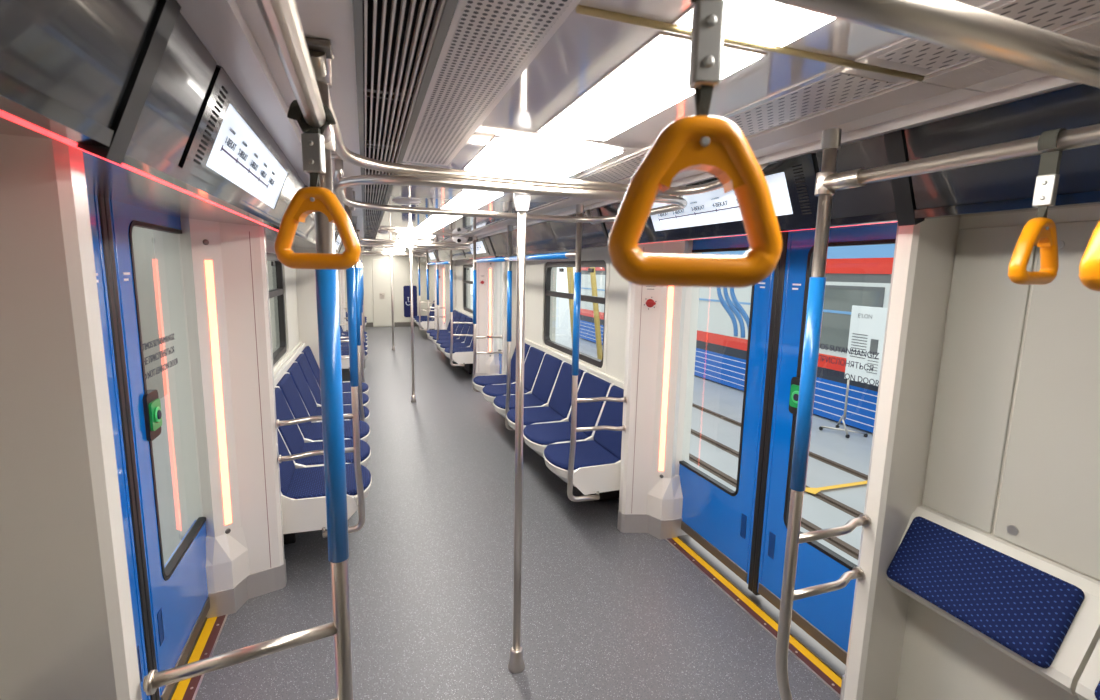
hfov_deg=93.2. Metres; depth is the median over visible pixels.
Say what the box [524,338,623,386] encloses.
trim
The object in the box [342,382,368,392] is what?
seat cushion
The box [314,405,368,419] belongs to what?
seat cushion
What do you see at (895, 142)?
trim
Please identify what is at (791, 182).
display
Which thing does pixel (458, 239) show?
ceiling camera
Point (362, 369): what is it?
pole
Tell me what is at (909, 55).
ceiling panel
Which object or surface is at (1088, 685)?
seat
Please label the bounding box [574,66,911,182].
ceiling panel
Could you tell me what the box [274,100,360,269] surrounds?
handle
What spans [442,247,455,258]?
panel
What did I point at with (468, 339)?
cushion
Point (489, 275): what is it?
pillar
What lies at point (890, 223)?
trim
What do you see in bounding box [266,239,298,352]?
wall
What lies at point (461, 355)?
seat
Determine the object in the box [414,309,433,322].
seat
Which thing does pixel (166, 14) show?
trim
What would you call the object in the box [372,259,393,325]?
door
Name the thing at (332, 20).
ceiling
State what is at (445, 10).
ceiling vent
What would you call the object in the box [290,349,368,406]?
seat
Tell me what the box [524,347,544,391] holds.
cushion
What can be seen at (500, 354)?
door
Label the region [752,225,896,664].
door
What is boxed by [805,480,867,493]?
barrier tape
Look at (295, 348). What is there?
trim
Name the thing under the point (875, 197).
panel
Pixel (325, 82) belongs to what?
socket
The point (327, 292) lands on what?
pole
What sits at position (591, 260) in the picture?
window
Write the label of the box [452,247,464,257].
panel
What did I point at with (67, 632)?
partition
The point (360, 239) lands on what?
grab rail
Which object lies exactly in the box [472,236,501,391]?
pole
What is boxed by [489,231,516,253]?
panel
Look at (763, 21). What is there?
recessed light
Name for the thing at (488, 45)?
ceiling panel
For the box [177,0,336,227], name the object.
ceiling panel
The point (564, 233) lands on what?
panel
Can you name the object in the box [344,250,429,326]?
wall
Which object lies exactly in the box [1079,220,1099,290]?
handle
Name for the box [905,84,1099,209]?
panel
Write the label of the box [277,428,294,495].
cushion
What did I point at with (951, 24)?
grab rail
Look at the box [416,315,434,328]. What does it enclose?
seat
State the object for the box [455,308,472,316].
trim
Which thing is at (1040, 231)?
handle
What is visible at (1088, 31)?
ceiling panel
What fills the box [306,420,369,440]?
seat cushion
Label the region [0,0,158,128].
panel
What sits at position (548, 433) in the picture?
seat cushion
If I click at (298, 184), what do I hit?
panel
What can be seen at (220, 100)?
vent
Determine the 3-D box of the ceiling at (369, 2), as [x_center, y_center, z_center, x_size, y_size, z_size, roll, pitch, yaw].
[-1.597,-1.548,6.135,1.600,0.120,18.950,-2,9,-19]
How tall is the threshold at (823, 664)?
0.072 m
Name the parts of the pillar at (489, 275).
kick plate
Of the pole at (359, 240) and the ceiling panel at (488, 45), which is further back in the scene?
the pole at (359, 240)
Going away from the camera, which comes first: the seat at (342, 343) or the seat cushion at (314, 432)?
the seat cushion at (314, 432)
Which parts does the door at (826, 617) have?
button plate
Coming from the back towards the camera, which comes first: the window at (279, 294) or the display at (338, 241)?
the display at (338, 241)
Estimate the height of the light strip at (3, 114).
0.006 m
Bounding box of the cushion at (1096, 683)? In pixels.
[1094,681,1099,699]
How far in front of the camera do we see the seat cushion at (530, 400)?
5.03 m
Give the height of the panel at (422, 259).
0.227 m
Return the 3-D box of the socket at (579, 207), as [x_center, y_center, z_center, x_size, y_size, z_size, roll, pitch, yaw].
[0.176,-0.837,3.074,0.060,0.056,0.059,-2,9,-19]
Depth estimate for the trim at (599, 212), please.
3.20 m
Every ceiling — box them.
[236,0,364,252]
[362,0,428,241]
[371,0,992,253]
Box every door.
[87,193,155,699]
[104,198,209,699]
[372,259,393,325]
[498,350,501,373]
[679,234,782,591]
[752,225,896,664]
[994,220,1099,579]
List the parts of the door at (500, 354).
panel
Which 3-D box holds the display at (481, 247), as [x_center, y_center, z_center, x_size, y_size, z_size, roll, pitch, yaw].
[-0.962,-1.347,6.891,0.119,0.232,1.260,-2,9,-19]
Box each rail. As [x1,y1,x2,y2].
[256,0,334,152]
[305,36,778,195]
[331,154,686,223]
[357,230,478,244]
[359,235,470,249]
[361,247,429,253]
[362,250,428,256]
[427,261,449,264]
[474,252,575,262]
[768,0,1099,87]
[814,124,1099,195]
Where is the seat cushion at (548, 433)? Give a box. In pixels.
[523,421,588,444]
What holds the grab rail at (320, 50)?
attached to the ceiling at (584, 49)
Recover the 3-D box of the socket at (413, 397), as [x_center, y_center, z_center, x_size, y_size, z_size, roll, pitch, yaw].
[-1.762,0.626,6.715,0.072,0.091,0.072,-2,9,-19]
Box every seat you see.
[274,369,369,441]
[275,386,370,466]
[277,428,371,533]
[281,358,369,422]
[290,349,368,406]
[298,342,368,394]
[340,326,366,334]
[340,330,366,338]
[341,342,367,346]
[341,346,367,351]
[341,350,367,368]
[413,301,433,319]
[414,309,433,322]
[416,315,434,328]
[426,309,458,336]
[429,311,463,340]
[432,314,467,343]
[436,316,472,347]
[440,319,472,353]
[444,338,472,363]
[473,341,532,393]
[482,346,547,405]
[493,353,565,417]
[506,361,586,429]
[523,371,614,457]
[543,384,623,494]
[886,505,1099,694]
[1075,638,1099,699]
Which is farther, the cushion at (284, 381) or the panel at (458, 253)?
the panel at (458, 253)
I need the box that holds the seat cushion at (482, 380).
[473,375,515,385]
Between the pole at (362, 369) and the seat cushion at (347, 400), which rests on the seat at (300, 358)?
the seat cushion at (347, 400)
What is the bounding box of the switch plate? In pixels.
[479,279,484,285]
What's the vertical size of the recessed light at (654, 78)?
0.009 m
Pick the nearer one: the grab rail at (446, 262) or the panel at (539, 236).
the panel at (539, 236)
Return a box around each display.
[178,65,297,220]
[335,232,341,252]
[428,251,435,260]
[467,237,489,256]
[640,153,818,238]
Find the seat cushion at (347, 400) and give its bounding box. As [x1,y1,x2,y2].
[318,392,368,404]
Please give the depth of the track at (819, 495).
6.71 m
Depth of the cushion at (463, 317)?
9.72 m
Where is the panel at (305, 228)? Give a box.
[297,212,314,236]
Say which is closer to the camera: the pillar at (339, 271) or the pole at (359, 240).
the pole at (359, 240)
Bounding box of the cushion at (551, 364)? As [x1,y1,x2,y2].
[532,354,562,403]
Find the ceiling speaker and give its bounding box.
[392,199,420,204]
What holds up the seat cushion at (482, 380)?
on the seat at (479, 382)
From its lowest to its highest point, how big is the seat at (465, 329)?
0.615 m
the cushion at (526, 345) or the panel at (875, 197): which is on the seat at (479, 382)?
the cushion at (526, 345)
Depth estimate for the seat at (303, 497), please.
2.92 m
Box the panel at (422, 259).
[415,257,426,261]
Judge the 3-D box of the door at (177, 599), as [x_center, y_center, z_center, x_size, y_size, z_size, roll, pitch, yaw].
[-1.559,0.372,2.155,0.076,1.900,0.860,-2,9,-19]
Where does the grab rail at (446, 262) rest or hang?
attached to the pole at (437, 269)
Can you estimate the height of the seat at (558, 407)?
0.615 m
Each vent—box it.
[194,86,227,164]
[353,0,457,219]
[363,215,381,241]
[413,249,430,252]
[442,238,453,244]
[459,219,516,236]
[526,197,604,214]
[792,164,811,214]
[922,57,1047,91]
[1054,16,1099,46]
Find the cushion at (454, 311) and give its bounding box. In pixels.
[447,310,457,330]
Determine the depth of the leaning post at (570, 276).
13.12 m
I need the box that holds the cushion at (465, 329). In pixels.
[459,316,472,341]
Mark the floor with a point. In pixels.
(608, 613)
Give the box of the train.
[580,244,894,432]
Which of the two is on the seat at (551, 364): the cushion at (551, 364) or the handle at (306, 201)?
the cushion at (551, 364)
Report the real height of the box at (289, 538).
0.220 m
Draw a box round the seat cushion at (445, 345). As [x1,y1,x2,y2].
[440,343,467,348]
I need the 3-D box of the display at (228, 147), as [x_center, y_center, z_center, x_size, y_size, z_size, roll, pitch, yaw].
[-0.918,-0.552,1.615,0.119,0.232,1.260,-2,9,-19]
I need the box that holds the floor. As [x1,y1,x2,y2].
[195,326,839,699]
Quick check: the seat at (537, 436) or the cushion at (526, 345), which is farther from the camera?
the cushion at (526, 345)
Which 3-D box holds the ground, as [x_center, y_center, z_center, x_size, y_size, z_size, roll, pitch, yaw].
[15.556,-0.789,26.854,74.000,0.200,80.000,-2,9,-19]
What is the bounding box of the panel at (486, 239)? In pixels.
[484,237,493,254]
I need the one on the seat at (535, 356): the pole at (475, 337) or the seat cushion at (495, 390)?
the seat cushion at (495, 390)
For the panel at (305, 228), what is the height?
0.227 m
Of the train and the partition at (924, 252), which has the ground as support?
the train
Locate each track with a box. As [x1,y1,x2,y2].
[689,453,858,559]
[691,429,862,517]
[692,403,867,480]
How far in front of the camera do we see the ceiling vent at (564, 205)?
3.13 m
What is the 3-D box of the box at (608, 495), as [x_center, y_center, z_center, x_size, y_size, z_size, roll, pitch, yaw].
[0.341,0.970,4.152,0.235,0.220,0.600,-2,9,-19]
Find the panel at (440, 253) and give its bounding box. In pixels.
[435,250,444,259]
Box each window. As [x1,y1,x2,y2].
[266,245,289,369]
[462,261,472,314]
[541,253,609,373]
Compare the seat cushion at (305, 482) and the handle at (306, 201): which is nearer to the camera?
the handle at (306, 201)
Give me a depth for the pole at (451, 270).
7.85 m
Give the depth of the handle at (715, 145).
0.44 m
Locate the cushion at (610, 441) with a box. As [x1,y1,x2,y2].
[593,385,623,459]
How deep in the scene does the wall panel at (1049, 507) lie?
1.42 m
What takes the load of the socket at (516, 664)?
attached to the pole at (516, 664)
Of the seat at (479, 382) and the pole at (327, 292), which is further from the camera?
the seat at (479, 382)
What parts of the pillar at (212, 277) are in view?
kick plate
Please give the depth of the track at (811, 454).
8.08 m
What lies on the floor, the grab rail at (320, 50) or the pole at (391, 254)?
the pole at (391, 254)
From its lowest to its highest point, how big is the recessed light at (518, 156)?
0.009 m
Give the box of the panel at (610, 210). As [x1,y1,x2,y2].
[600,202,621,234]
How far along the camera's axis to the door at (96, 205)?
1.68 m
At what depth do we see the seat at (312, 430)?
3.96 m
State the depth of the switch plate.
7.83 m
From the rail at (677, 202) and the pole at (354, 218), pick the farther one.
the pole at (354, 218)
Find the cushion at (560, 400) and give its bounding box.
[548,362,583,417]
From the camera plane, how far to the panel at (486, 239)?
6.18 m
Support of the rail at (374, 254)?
attached to the ceiling at (584, 49)
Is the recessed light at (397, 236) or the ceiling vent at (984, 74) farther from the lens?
the recessed light at (397, 236)
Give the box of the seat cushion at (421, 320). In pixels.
[416,319,434,321]
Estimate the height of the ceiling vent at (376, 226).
0.036 m
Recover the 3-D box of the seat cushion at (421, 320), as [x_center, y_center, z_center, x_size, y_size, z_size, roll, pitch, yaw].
[-3.071,-0.721,12.875,0.475,0.037,0.485,-2,9,-19]
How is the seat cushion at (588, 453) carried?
on the seat at (597, 461)
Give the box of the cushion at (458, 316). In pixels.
[453,312,461,333]
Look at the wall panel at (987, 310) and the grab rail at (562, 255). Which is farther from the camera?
the grab rail at (562, 255)
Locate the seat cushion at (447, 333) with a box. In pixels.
[429,332,450,336]
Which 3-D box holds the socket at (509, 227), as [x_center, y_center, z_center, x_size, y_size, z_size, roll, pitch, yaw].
[-0.349,-1.070,4.552,0.060,0.056,0.059,-2,9,-19]
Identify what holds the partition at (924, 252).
on the floor
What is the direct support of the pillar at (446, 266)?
on the floor
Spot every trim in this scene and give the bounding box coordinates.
[0,69,338,253]
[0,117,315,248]
[77,0,180,164]
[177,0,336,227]
[274,342,301,375]
[417,191,1099,262]
[420,75,1081,252]
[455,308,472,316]
[461,204,1099,259]
[487,236,498,257]
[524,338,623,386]
[576,5,923,80]
[596,208,608,244]
[884,129,924,225]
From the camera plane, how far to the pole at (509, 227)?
4.66 m
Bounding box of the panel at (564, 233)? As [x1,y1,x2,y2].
[549,209,605,247]
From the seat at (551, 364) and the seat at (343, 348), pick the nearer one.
the seat at (551, 364)
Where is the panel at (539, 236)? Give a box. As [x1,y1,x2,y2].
[512,221,557,250]
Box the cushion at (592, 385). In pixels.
[568,372,610,436]
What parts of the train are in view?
waist rail, pane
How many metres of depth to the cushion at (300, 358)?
4.86 m
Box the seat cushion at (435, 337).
[433,336,457,339]
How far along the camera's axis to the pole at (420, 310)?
12.46 m
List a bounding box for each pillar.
[152,218,286,618]
[294,247,319,368]
[338,270,342,328]
[341,270,345,330]
[434,261,444,329]
[444,260,455,328]
[475,257,502,376]
[502,255,516,373]
[617,241,701,539]
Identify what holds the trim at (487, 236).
attached to the wall at (401, 264)
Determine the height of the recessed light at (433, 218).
0.009 m
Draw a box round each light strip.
[0,110,278,230]
[644,221,897,243]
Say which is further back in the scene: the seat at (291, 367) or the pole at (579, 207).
the seat at (291, 367)
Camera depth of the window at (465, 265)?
10.14 m
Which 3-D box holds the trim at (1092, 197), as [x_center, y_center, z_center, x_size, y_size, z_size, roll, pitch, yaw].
[-0.771,-1.172,6.488,0.042,0.022,18.950,-2,9,-19]
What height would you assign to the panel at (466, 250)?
0.227 m
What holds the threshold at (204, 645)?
on the floor
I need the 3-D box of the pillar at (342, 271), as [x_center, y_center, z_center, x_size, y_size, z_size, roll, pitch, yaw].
[-4.854,-1.117,11.755,0.418,1.910,0.241,-2,9,-19]
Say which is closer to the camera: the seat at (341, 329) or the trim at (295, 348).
the trim at (295, 348)
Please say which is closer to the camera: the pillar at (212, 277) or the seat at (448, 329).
the pillar at (212, 277)
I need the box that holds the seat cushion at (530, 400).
[494,394,544,409]
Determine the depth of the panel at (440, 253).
10.15 m
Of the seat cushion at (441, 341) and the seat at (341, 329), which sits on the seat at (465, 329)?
the seat cushion at (441, 341)
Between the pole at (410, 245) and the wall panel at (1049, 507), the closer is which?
the wall panel at (1049, 507)
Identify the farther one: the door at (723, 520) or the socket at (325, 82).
the door at (723, 520)
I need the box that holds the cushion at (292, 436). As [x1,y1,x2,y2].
[275,387,303,462]
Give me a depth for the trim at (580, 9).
0.89 m
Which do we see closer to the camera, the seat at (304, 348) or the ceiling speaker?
the ceiling speaker
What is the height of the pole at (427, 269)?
1.874 m
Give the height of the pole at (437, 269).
1.874 m
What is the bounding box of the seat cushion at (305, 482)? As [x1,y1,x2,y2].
[286,463,370,498]
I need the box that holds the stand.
[819,305,887,437]
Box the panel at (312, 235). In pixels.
[309,224,315,240]
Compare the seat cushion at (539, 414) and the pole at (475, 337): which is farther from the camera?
the pole at (475, 337)
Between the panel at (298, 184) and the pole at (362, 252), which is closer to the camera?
the panel at (298, 184)
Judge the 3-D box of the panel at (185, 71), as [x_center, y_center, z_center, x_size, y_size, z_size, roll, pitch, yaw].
[-0.668,-0.441,0.905,0.114,0.227,0.232,-2,9,-19]
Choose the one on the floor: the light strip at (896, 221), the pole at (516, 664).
the pole at (516, 664)
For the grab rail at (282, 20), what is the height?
0.169 m
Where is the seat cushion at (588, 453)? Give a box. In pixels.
[544,440,619,469]
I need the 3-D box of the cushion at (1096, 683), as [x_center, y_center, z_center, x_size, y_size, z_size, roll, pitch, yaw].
[1.430,0.768,1.055,0.135,0.211,0.425,-2,9,-19]
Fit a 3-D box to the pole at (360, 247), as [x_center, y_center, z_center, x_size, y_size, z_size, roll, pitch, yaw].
[-3.290,-0.859,8.852,0.225,1.874,0.059,-2,9,-19]
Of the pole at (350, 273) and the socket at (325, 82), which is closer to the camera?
the socket at (325, 82)
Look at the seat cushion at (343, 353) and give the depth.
7.69 m
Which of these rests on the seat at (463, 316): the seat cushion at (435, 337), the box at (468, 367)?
the seat cushion at (435, 337)
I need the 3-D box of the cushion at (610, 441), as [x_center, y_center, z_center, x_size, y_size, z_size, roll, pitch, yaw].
[0.486,0.510,3.711,0.175,0.430,0.481,-2,9,-19]
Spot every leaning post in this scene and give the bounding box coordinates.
[566,267,573,344]
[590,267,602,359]
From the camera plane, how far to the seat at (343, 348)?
8.16 m
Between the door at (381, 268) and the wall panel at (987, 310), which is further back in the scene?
the door at (381, 268)
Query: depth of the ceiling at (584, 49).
1.10 m
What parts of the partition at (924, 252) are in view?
kick plate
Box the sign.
[403,286,416,316]
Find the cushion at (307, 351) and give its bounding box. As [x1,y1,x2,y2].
[302,346,320,388]
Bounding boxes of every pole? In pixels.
[143,55,352,699]
[276,187,364,537]
[340,240,364,370]
[341,234,364,382]
[344,249,364,330]
[345,252,364,325]
[352,216,364,421]
[360,247,364,341]
[389,253,394,349]
[408,243,415,402]
[418,252,434,329]
[426,250,444,339]
[436,250,440,350]
[450,247,472,365]
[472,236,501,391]
[505,225,513,429]
[508,184,530,673]
[567,204,626,501]
[776,128,870,699]
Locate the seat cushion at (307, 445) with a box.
[298,439,369,465]
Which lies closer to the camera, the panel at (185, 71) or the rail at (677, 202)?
the panel at (185, 71)
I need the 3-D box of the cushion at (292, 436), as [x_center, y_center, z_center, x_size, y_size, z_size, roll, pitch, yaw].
[-1.765,0.501,3.465,0.175,0.430,0.481,-2,9,-19]
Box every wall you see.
[132,226,166,398]
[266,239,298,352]
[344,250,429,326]
[429,206,1099,699]
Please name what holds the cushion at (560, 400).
on the seat at (558, 407)
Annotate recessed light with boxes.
[396,235,434,238]
[407,229,435,235]
[415,221,448,229]
[425,215,461,222]
[440,190,504,210]
[463,136,624,178]
[536,32,766,140]
[672,0,835,46]
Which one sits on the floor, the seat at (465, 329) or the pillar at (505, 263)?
the pillar at (505, 263)
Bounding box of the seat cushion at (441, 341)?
[436,339,462,343]
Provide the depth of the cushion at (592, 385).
4.14 m
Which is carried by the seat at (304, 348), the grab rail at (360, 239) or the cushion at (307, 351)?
the cushion at (307, 351)
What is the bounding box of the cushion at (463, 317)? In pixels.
[455,314,466,337]
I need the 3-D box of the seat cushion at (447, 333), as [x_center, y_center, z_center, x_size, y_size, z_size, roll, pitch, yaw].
[-2.117,-0.297,10.189,0.475,0.037,0.485,-2,9,-19]
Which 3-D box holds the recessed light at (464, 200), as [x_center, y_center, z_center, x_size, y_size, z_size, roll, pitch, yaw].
[-0.495,-0.881,3.116,0.223,0.009,0.931,-2,9,-19]
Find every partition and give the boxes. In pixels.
[0,134,141,699]
[840,217,959,699]
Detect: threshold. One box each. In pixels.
[168,614,227,699]
[665,535,845,696]
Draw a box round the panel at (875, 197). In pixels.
[816,135,895,218]
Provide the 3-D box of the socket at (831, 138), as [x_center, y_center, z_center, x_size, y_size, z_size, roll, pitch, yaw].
[0.765,-0.575,1.415,0.060,0.056,0.059,-2,9,-19]
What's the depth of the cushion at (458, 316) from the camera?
10.20 m
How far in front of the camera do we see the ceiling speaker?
3.06 m
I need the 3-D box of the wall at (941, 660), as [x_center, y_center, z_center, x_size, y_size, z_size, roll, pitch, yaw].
[-0.394,-0.416,6.741,0.160,2.200,18.950,-2,9,-19]
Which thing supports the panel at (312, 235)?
attached to the wall at (401, 264)
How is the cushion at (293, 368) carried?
on the seat at (291, 367)
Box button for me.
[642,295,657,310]
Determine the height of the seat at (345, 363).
0.638 m
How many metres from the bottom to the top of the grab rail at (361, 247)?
0.088 m
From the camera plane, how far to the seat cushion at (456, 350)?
8.13 m
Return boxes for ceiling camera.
[452,236,477,242]
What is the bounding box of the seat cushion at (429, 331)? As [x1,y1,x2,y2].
[427,330,449,333]
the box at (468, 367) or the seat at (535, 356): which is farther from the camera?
the box at (468, 367)
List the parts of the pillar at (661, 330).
kick plate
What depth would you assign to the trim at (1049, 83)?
1.27 m
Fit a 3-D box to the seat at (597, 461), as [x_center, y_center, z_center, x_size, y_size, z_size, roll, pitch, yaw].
[0.290,0.589,3.648,0.652,0.638,0.529,-2,9,-19]
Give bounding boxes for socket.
[316,55,333,88]
[343,187,353,199]
[352,216,356,223]
[411,395,415,402]
[507,225,512,230]
[508,646,524,673]
[576,204,583,213]
[820,128,841,150]
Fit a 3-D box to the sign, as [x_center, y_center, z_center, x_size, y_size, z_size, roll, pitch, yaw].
[-3.794,-1.146,14.146,0.350,1.300,0.160,-2,9,-19]
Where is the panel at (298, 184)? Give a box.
[280,175,305,221]
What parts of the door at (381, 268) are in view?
handle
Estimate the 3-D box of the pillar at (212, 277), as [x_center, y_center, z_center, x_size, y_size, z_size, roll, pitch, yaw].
[-1.578,0.341,2.527,0.418,1.910,0.241,-2,9,-19]
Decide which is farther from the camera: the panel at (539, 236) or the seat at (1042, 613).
the panel at (539, 236)
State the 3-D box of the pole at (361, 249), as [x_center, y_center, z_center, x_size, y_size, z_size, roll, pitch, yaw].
[-3.884,-1.087,10.287,0.385,1.874,0.073,-3,10,-27]
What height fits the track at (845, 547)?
0.040 m
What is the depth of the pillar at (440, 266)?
12.52 m
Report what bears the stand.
on the ground
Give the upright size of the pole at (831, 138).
1.873 m
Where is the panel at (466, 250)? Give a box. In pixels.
[463,249,469,256]
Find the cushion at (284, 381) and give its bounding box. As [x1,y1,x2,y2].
[276,373,310,437]
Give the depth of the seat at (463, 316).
9.67 m
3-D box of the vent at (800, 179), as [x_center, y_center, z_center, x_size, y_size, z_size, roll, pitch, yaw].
[0.845,-0.537,1.744,0.063,0.155,0.040,-2,9,-19]
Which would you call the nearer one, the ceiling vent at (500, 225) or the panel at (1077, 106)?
the panel at (1077, 106)
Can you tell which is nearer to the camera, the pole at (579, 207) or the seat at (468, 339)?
the pole at (579, 207)
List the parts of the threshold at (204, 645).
guide rail, edge trim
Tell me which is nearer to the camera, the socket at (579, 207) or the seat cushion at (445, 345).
the socket at (579, 207)
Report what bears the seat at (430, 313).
attached to the wall at (941, 660)
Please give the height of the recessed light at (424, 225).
0.009 m
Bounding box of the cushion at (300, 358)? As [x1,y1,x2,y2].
[295,353,320,403]
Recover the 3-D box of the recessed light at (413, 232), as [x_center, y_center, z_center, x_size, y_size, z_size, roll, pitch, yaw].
[-1.423,-1.294,5.730,0.223,0.009,0.931,-2,9,-19]
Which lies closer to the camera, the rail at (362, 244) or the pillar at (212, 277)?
the pillar at (212, 277)
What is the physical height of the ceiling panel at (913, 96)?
0.010 m
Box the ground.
[152,295,872,565]
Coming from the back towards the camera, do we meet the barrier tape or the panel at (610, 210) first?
the barrier tape
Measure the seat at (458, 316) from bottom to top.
0.615 m
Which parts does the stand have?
post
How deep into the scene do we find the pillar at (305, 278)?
5.56 m
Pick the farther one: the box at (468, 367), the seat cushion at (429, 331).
the seat cushion at (429, 331)
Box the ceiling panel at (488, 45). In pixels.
[402,0,580,165]
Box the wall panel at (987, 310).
[922,225,1035,532]
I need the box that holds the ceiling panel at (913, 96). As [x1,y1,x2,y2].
[614,80,985,183]
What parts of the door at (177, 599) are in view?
button plate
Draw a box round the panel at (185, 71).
[131,12,216,165]
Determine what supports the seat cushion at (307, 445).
on the seat at (292, 436)
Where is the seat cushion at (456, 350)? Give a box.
[444,347,472,353]
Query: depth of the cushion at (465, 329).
9.24 m
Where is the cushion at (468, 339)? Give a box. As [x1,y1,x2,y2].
[465,319,472,345]
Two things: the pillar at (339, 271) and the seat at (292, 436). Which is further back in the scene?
the pillar at (339, 271)
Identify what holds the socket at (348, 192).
attached to the pole at (350, 273)
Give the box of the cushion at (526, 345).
[511,343,529,380]
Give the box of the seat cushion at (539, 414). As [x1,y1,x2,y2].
[507,406,564,425]
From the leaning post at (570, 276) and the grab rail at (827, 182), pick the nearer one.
the grab rail at (827, 182)
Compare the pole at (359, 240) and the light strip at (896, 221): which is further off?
the pole at (359, 240)
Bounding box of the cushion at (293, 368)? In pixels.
[287,362,316,415]
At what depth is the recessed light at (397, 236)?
6.43 m
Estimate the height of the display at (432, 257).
0.232 m
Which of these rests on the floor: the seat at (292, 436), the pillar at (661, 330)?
the pillar at (661, 330)
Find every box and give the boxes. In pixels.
[283,533,297,543]
[463,363,472,373]
[588,490,619,500]
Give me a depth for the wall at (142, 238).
10.49 m
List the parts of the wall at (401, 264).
wall panel, wall panel, wall panel, kick plate, wall panel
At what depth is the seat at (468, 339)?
8.74 m
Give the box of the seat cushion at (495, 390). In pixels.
[482,384,528,396]
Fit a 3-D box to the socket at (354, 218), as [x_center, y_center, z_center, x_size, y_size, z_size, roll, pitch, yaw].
[-1.557,-1.031,4.130,0.060,0.056,0.059,-2,9,-19]
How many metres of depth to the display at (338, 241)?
6.23 m
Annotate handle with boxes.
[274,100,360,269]
[608,0,781,287]
[1008,128,1066,284]
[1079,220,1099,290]
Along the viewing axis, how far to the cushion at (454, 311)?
10.69 m
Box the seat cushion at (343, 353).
[341,350,367,355]
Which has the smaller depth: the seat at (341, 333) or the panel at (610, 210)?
the panel at (610, 210)
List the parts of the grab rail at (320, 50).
ceiling plate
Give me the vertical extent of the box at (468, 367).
0.220 m
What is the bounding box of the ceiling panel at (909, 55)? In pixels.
[854,0,1099,75]

